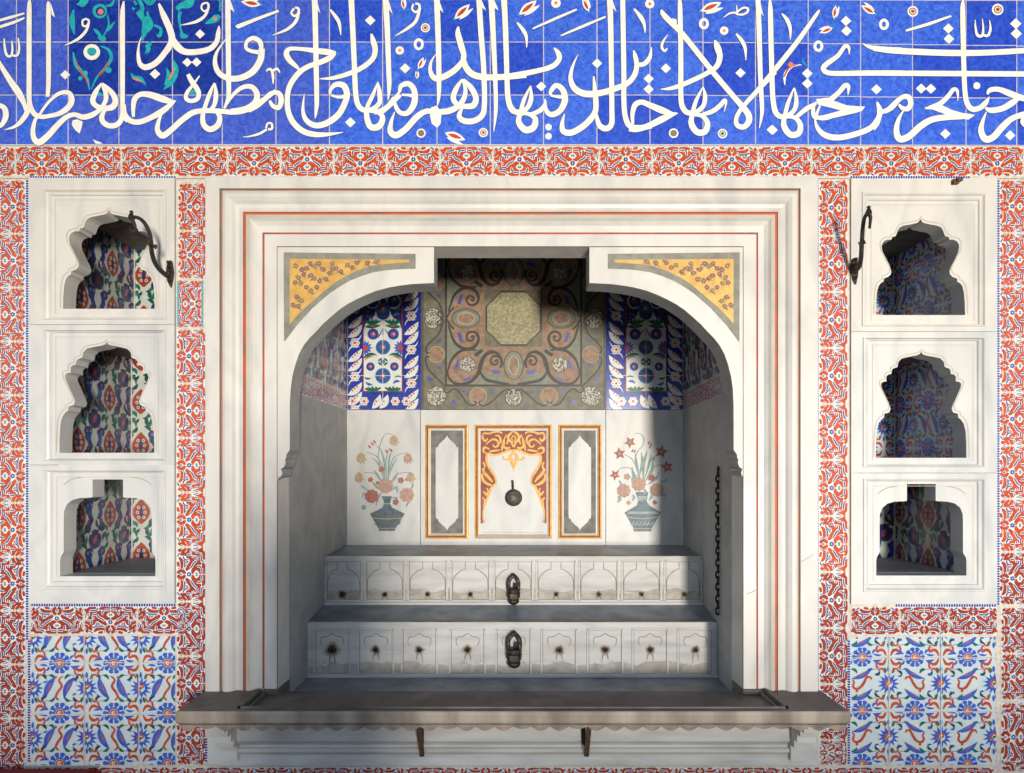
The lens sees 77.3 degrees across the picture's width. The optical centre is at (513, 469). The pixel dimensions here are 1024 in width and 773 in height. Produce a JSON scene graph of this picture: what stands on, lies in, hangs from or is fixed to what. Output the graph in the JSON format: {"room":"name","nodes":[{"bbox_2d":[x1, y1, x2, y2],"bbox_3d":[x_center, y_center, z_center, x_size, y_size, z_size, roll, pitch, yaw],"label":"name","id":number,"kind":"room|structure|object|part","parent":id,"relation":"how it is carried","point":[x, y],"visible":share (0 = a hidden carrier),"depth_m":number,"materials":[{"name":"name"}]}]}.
{"room":"palace room","nodes":[
{"label":"palace room","id":0,"kind":"room"},
{"bbox_2d":[289,317,346,690],"bbox_3d":[-1.234,-0.150,3.924,0.124,2.940,1.114,0,0,1],"label":"wall","id":1,"kind":"structure","parent":0,"point":[318,480],"depth_m":3.80,"materials":[{"name":"grey stone"}]},
{"bbox_2d":[255,688,764,693],"bbox_3d":[0.000,-0.515,3.262,6.540,4.270,0.076,0,0,0],"label":"wall","id":2,"kind":"structure","parent":0,"point":[762,690],"depth_m":3.22,"materials":[{"name":"stone"}]},
{"bbox_2d":[0,179,30,768],"bbox_3d":[-2.592,0.072,3.210,0.356,3.055,0.027,0,0,0],"label":"tile border","id":3,"kind":"structure","parent":2,"relation":"attached to","point":[15,648],"depth_m":3.20,"materials":[{"name":"tile"}]},
{"bbox_2d":[29,635,175,765],"bbox_3d":[-2.055,1.154,3.209,0.730,0.652,0.028,0,0,0],"label":"tile panel","id":4,"kind":"object","parent":2,"relation":"attached to","point":[97,700],"visible":1,"depth_m":3.20,"materials":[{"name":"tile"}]},
{"bbox_2d":[29,465,175,603],"bbox_3d":[-2.055,0.321,3.537,0.724,0.690,0.706,0,0,0],"label":"wall niche","id":5,"kind":"object","parent":2,"relation":"attached to","point":[99,534],"visible":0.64,"depth_m":3.20,"materials":[{"name":"stone"}]},
{"bbox_2d":[73,558,154,572],"bbox_3d":[-2.035,0.545,3.576,0.542,0.030,0.567,0,0,0],"label":"shelf","id":6,"kind":"object","parent":5,"relation":"attached to","point":[114,565],"depth_m":3.48,"materials":[{"name":"grey stone"}]},
{"bbox_2d":[29,325,175,464],"bbox_3d":[-2.055,-0.375,3.537,0.724,0.698,0.706,0,0,0],"label":"wall niche","id":7,"kind":"object","parent":2,"relation":"attached to","point":[99,394],"visible":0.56,"depth_m":3.20,"materials":[{"name":"stone"}]},
{"bbox_2d":[29,178,175,324],"bbox_3d":[-2.055,-1.091,3.537,0.724,0.730,0.706,0,0,0],"label":"wall niche","id":8,"kind":"object","parent":2,"relation":"attached to","point":[87,266],"visible":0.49,"depth_m":3.20,"materials":[{"name":"stone"}]},
{"bbox_2d":[128,210,173,287],"bbox_3d":[-1.711,-1.046,3.052,0.068,0.277,0.299,0,0,7],"label":"hook","id":9,"kind":"object","parent":8,"relation":"attached to","point":[169,274],"visible":1,"depth_m":3.04,"materials":[{"name":"black metal"}]},
{"bbox_3d":[-1.723,-1.058,3.051,0.055,0.216,0.273,0,0,0],"label":"arm","id":10,"kind":"part","parent":9,"relation":"part of","materials":[{"name":"metal"}]},
{"bbox_3d":[-1.702,-1.059,3.014,0.024,0.032,0.042,0,0,44],"label":"cross knob","id":11,"kind":"part","parent":9,"relation":"part of","materials":[{"name":"metal"}]},
{"bbox_3d":[-1.710,-0.974,3.177,0.034,0.132,0.046,0,0,0],"label":"wall plate","id":12,"kind":"part","parent":9,"relation":"part of","materials":[{"name":"metal"}]},
{"bbox_2d":[30,603,190,634],"bbox_3d":[-2.018,0.747,3.210,0.805,0.162,0.027,0,0,0],"label":"tile border","id":13,"kind":"structure","parent":2,"relation":"attached to","point":[45,619],"depth_m":3.20,"materials":[{"name":"tile"}]},
{"bbox_2d":[176,179,206,765],"bbox_3d":[-1.609,0.013,3.210,0.162,2.935,0.027,0,0,0],"label":"tile border","id":14,"kind":"structure","parent":2,"relation":"attached to","point":[191,746],"depth_m":3.20,"materials":[{"name":"tile"}]},
{"bbox_2d":[205,177,817,691],"bbox_3d":[-0.012,-0.178,3.272,3.044,2.557,0.197,0,0,0],"label":"surround","id":15,"kind":"object","parent":2,"relation":"attached to","point":[288,259],"visible":1,"depth_m":3.20,"materials":[{"name":"stone"}]},
{"bbox_2d":[0,146,1023,178],"bbox_3d":[0.022,-1.535,3.210,5.583,0.170,0.027,0,0,0],"label":"tile border","id":16,"kind":"structure","parent":2,"relation":"attached to","point":[16,162],"depth_m":3.20,"materials":[{"name":"tile"}]},
{"bbox_2d":[0,0,1023,145],"bbox_3d":[-0.010,-2.039,3.210,5.520,0.842,0.028,0,0,0],"label":"frieze","id":17,"kind":"object","parent":2,"relation":"attached to","point":[73,72],"visible":1,"depth_m":3.20,"materials":[{"name":"blue tile"}]},
{"bbox_2d":[30,766,995,772],"bbox_3d":[-0.004,1.540,3.210,4.832,0.120,0.027,0,0,0],"label":"tile border","id":18,"kind":"structure","parent":2,"relation":"attached to","point":[103,769],"depth_m":3.20,"materials":[{"name":"tile"}]},
{"bbox_2d":[201,727,826,765],"bbox_3d":[-0.006,1.323,3.083,3.032,0.315,0.235,0,0,0],"label":"apron","id":19,"kind":"object","parent":2,"relation":"attached to","point":[772,746],"visible":0.73,"depth_m":3.16,"materials":[{"name":"stone"}]},
{"bbox_2d":[416,727,424,756],"bbox_3d":[-0.453,1.288,3.068,0.024,0.239,0.167,0,0,0],"label":"strut","id":20,"kind":"object","parent":19,"relation":"attached to","point":[420,731],"visible":0.67,"depth_m":3.10,"materials":[{"name":"brown wood"}]},
{"bbox_2d":[175,678,850,730],"bbox_3d":[-0.005,1.149,3.272,3.076,0.113,0.721,0,0,0],"label":"ledge","id":21,"kind":"object","parent":19,"relation":"on","point":[466,704],"visible":0.99,"depth_m":3.03,"materials":[{"name":"stone"}]},
{"bbox_2d":[307,605,717,677],"bbox_3d":[-0.006,1.006,3.792,2.344,0.346,0.317,0,0,0],"label":"tier","id":22,"kind":"object","parent":21,"relation":"on","point":[344,641],"visible":1,"depth_m":3.65,"materials":[{"name":"stone"}]},
{"bbox_3d":[-1.036,1.048,3.643,0.106,0.147,0.020,0,0,0],"label":"spout","id":23,"kind":"part","parent":22,"relation":"part of","materials":[{"name":"brown metal"}]},
{"bbox_3d":[-0.789,1.040,3.643,0.063,0.098,0.020,0,0,0],"label":"spout","id":24,"kind":"part","parent":22,"relation":"part of","materials":[{"name":"brown metal"}]},
{"bbox_3d":[-0.535,1.043,3.643,0.068,0.092,0.020,0,0,0],"label":"spout","id":25,"kind":"part","parent":22,"relation":"part of","materials":[{"name":"brown metal"}]},
{"bbox_3d":[-0.269,1.041,3.643,0.064,0.097,0.020,0,0,0],"label":"spout","id":26,"kind":"part","parent":22,"relation":"part of","materials":[{"name":"brown metal"}]},
{"bbox_2d":[324,545,702,604],"bbox_3d":[0.004,0.713,4.212,2.354,0.375,0.523,0,0,0],"label":"tier","id":27,"kind":"object","parent":22,"relation":"on","point":[353,574],"visible":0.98,"depth_m":3.97,"materials":[{"name":"stone"}]},
{"bbox_3d":[-1.060,0.795,3.960,0.067,0.105,0.020,0,0,0],"label":"spout","id":28,"kind":"part","parent":27,"relation":"part of","materials":[{"name":"brown metal"}]},
{"bbox_3d":[-0.802,0.784,3.960,0.051,0.073,0.020,0,0,0],"label":"spout","id":29,"kind":"part","parent":27,"relation":"part of","materials":[{"name":"brown metal"}]},
{"bbox_3d":[-0.532,0.784,3.960,0.047,0.075,0.020,0,0,0],"label":"spout","id":30,"kind":"part","parent":27,"relation":"part of","materials":[{"name":"brown metal"}]},
{"bbox_3d":[-0.271,0.782,3.960,0.047,0.077,0.020,0,0,0],"label":"spout","id":31,"kind":"part","parent":27,"relation":"part of","materials":[{"name":"brown metal"}]},
{"bbox_2d":[507,573,520,604],"bbox_3d":[-0.003,0.730,3.929,0.085,0.191,0.087,0,0,0],"label":"tap","id":32,"kind":"object","parent":27,"relation":"attached to","point":[513,594],"visible":1,"depth_m":3.92,"materials":[{"name":"metal"}]},
{"bbox_3d":[0.261,0.783,3.960,0.043,0.076,0.020,0,0,0],"label":"spout","id":33,"kind":"part","parent":27,"relation":"part of","materials":[{"name":"brown metal"}]},
{"bbox_3d":[0.525,0.782,3.960,0.057,0.078,0.020,0,0,0],"label":"spout","id":34,"kind":"part","parent":27,"relation":"part of","materials":[{"name":"brown metal"}]},
{"bbox_3d":[0.790,0.785,3.960,0.049,0.072,0.020,0,0,0],"label":"spout","id":35,"kind":"part","parent":27,"relation":"part of","materials":[{"name":"brown metal"}]},
{"bbox_3d":[1.056,0.785,3.960,0.046,0.072,0.020,0,0,0],"label":"spout","id":36,"kind":"part","parent":27,"relation":"part of","materials":[{"name":"brown metal"}]},
{"bbox_2d":[506,631,521,667],"bbox_3d":[0.000,1.011,3.612,0.093,0.208,0.095,0,0,0],"label":"tap","id":37,"kind":"object","parent":22,"relation":"attached to","point":[513,654],"visible":1,"depth_m":3.60,"materials":[{"name":"metal"}]},
{"bbox_3d":[0.255,1.042,3.643,0.068,0.095,0.020,0,0,0],"label":"spout","id":38,"kind":"part","parent":22,"relation":"part of","materials":[{"name":"brown metal"}]},
{"bbox_3d":[0.520,1.043,3.643,0.068,0.092,0.020,0,0,0],"label":"spout","id":39,"kind":"part","parent":22,"relation":"part of","materials":[{"name":"brown metal"}]},
{"bbox_3d":[0.777,1.040,3.643,0.060,0.098,0.020,0,0,0],"label":"spout","id":40,"kind":"part","parent":22,"relation":"part of","materials":[{"name":"brown metal"}]},
{"bbox_3d":[1.033,1.042,3.643,0.055,0.094,0.020,0,0,0],"label":"spout","id":41,"kind":"part","parent":22,"relation":"part of","materials":[{"name":"brown metal"}]},
{"bbox_2d":[581,727,590,756],"bbox_3d":[0.349,1.288,3.068,0.038,0.239,0.167,0,0,0],"label":"strut","id":42,"kind":"object","parent":19,"relation":"attached to","point":[585,741],"visible":0.7,"depth_m":3.12,"materials":[{"name":"brown wood"}]},
{"bbox_2d":[818,179,850,765],"bbox_3d":[1.596,0.013,3.210,0.174,2.935,0.027,0,0,0],"label":"tile border","id":43,"kind":"structure","parent":2,"relation":"attached to","point":[834,647],"depth_m":3.20,"materials":[{"name":"tile"}]},
{"bbox_2d":[850,636,996,765],"bbox_3d":[2.045,1.156,3.209,0.734,0.648,0.028,0,0,0],"label":"tile panel","id":44,"kind":"object","parent":2,"relation":"attached to","point":[916,700],"visible":1,"depth_m":3.20,"materials":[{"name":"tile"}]},
{"bbox_2d":[850,473,996,603],"bbox_3d":[2.045,0.342,3.537,0.728,0.654,0.706,0,0,0],"label":"wall niche","id":45,"kind":"object","parent":2,"relation":"attached to","point":[916,538],"visible":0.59,"depth_m":3.20,"materials":[{"name":"stone"}]},
{"bbox_2d":[876,557,953,572],"bbox_3d":[2.041,0.542,3.576,0.517,0.030,0.567,0,0,0],"label":"shelf","id":46,"kind":"object","parent":45,"relation":"attached to","point":[883,564],"depth_m":3.50,"materials":[{"name":"grey stone"}]},
{"bbox_2d":[850,332,996,472],"bbox_3d":[2.045,-0.338,3.537,0.728,0.703,0.706,0,0,0],"label":"wall niche","id":47,"kind":"object","parent":2,"relation":"attached to","point":[921,402],"visible":0.65,"depth_m":3.20,"materials":[{"name":"stone"}]},
{"bbox_2d":[850,178,996,331],"bbox_3d":[2.045,-1.073,3.537,0.728,0.763,0.706,0,0,0],"label":"wall niche","id":48,"kind":"object","parent":2,"relation":"attached to","point":[929,264],"visible":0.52,"depth_m":3.20,"materials":[{"name":"stone"}]},
{"bbox_2d":[849,205,871,284],"bbox_3d":[1.664,-1.070,3.069,0.040,0.296,0.276,0,0,14],"label":"hook","id":49,"kind":"object","parent":48,"relation":"attached to","point":[856,263],"visible":1,"depth_m":3.06,"materials":[{"name":"black metal"}]},
{"bbox_3d":[1.693,-0.989,3.177,0.034,0.132,0.046,0,0,0],"label":"wall plate","id":50,"kind":"part","parent":49,"relation":"part of","materials":[{"name":"metal"}]},
{"bbox_3d":[1.664,-1.083,3.066,0.033,0.227,0.247,0,0,16],"label":"arm","id":51,"kind":"part","parent":49,"relation":"part of","materials":[{"name":"metal"}]},
{"bbox_2d":[951,177,962,184],"bbox_3d":[2.197,-1.433,3.174,0.036,0.024,0.036,0,0,0],"label":"iron cramp","id":52,"kind":"object","parent":48,"relation":"on","point":[957,180],"visible":1,"depth_m":3.17,"materials":[{"name":"brown metal"}]},
{"bbox_2d":[850,604,997,635],"bbox_3d":[2.048,0.750,3.210,0.740,0.165,0.027,0,0,0],"label":"tile border","id":53,"kind":"structure","parent":2,"relation":"attached to","point":[865,619],"depth_m":3.20,"materials":[{"name":"tile"}]},
{"bbox_2d":[996,179,1023,772],"bbox_3d":[2.580,0.072,3.210,0.340,3.055,0.027,0,0,0],"label":"tile border","id":54,"kind":"structure","parent":2,"relation":"attached to","point":[1010,192],"depth_m":3.20,"materials":[{"name":"tile"}]},
{"bbox_2d":[330,316,699,409],"bbox_3d":[0.007,0.000,4.577,2.652,3.240,0.105,0,0,0],"label":"wall","id":55,"kind":"structure","parent":0,"point":[347,316],"depth_m":4.53,"materials":[{"name":"stone"}]},
{"bbox_2d":[347,410,420,544],"bbox_3d":[-0.912,0.073,4.497,0.511,0.987,0.054,0,0,0],"label":"marble panel","id":56,"kind":"object","parent":55,"relation":"attached to","point":[384,446],"visible":0.98,"depth_m":4.47,"materials":[{"name":"beige stone"}]},
{"bbox_2d":[348,292,421,409],"bbox_3d":[-0.906,-1.192,4.499,0.511,1.536,0.051,0,0,0],"label":"mosaic","id":57,"kind":"object","parent":55,"relation":"attached to","point":[385,334],"visible":0.58,"depth_m":4.48,"materials":[{"name":"tile"}]},
{"bbox_2d":[421,410,605,544],"bbox_3d":[-0.006,0.073,4.493,1.292,0.987,0.062,0,0,0],"label":"marble panel","id":58,"kind":"object","parent":55,"relation":"attached to","point":[556,459],"visible":1,"depth_m":4.47,"materials":[{"name":"white stone"}]},
{"bbox_3d":[-0.469,0.082,4.468,0.302,0.797,0.012,0,0,0],"label":"cartouche frame","id":59,"kind":"part","parent":58,"relation":"part of","materials":[{"name":"white stone"}]},
{"bbox_2d":[505,480,521,505],"bbox_3d":[-0.003,0.162,4.451,0.120,0.183,0.046,0,0,0],"label":"tap","id":60,"kind":"object","parent":58,"relation":"attached to","point":[513,497],"visible":1,"depth_m":4.46,"materials":[{"name":"metal"}]},
{"bbox_3d":[-0.005,0.082,4.468,0.539,0.797,0.012,0,0,0],"label":"gilded niche frame","id":61,"kind":"part","parent":58,"relation":"part of","materials":[{"name":"white stone"}]},
{"bbox_3d":[0.461,0.082,4.468,0.302,0.797,0.012,0,0,0],"label":"cartouche frame","id":62,"kind":"part","parent":58,"relation":"part of","materials":[{"name":"white stone"}]},
{"bbox_2d":[422,258,605,409],"bbox_3d":[-0.002,-1.157,4.500,1.289,1.466,0.049,0,0,0],"label":"stone panel","id":63,"kind":"object","parent":55,"relation":"attached to","point":[498,333],"visible":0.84,"depth_m":4.48,"materials":[{"name":"grey"}]},
{"bbox_2d":[606,410,682,544],"bbox_3d":[0.913,0.073,4.497,0.539,0.987,0.054,0,0,0],"label":"marble panel","id":64,"kind":"object","parent":55,"relation":"attached to","point":[644,448],"visible":1,"depth_m":4.47,"materials":[{"name":"beige stone"}]},
{"bbox_2d":[606,292,682,409],"bbox_3d":[0.912,-1.192,4.499,0.533,1.536,0.051,0,0,0],"label":"tile panel","id":65,"kind":"object","parent":55,"relation":"attached to","point":[644,339],"visible":0.54,"depth_m":4.48,"materials":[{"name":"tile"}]},
{"bbox_2d":[683,322,731,690],"bbox_3d":[1.226,-0.150,3.924,0.124,2.940,1.116,0,0,2],"label":"wall","id":66,"kind":"structure","parent":0,"point":[703,403],"depth_m":3.84,"materials":[{"name":"grey stone"}]},
{"bbox_2d":[715,466,718,614],"bbox_3d":[1.157,0.398,3.618,0.036,0.848,0.030,0,0,-45],"label":"chain","id":67,"kind":"object","parent":66,"relation":"hanging from","point":[717,475],"visible":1,"depth_m":3.61,"materials":[{"name":"black metal"}]},
{"bbox_3d":[0.000,1.670,0.730,10.000,0.100,5.060,0,0,0],"label":"floor","id":68,"kind":"structure","parent":0,"visible":0},
{"bbox_2d":[0,769,99,772],"bbox_3d":[-2.710,1.545,2.875,1.320,0.151,0.590,0,0,0],"label":"floor cushion","id":69,"kind":"object","parent":68,"relation":"on","point":[1,770],"visible":1,"depth_m":3.13,"materials":[{"name":"red fabric"}]}
]}

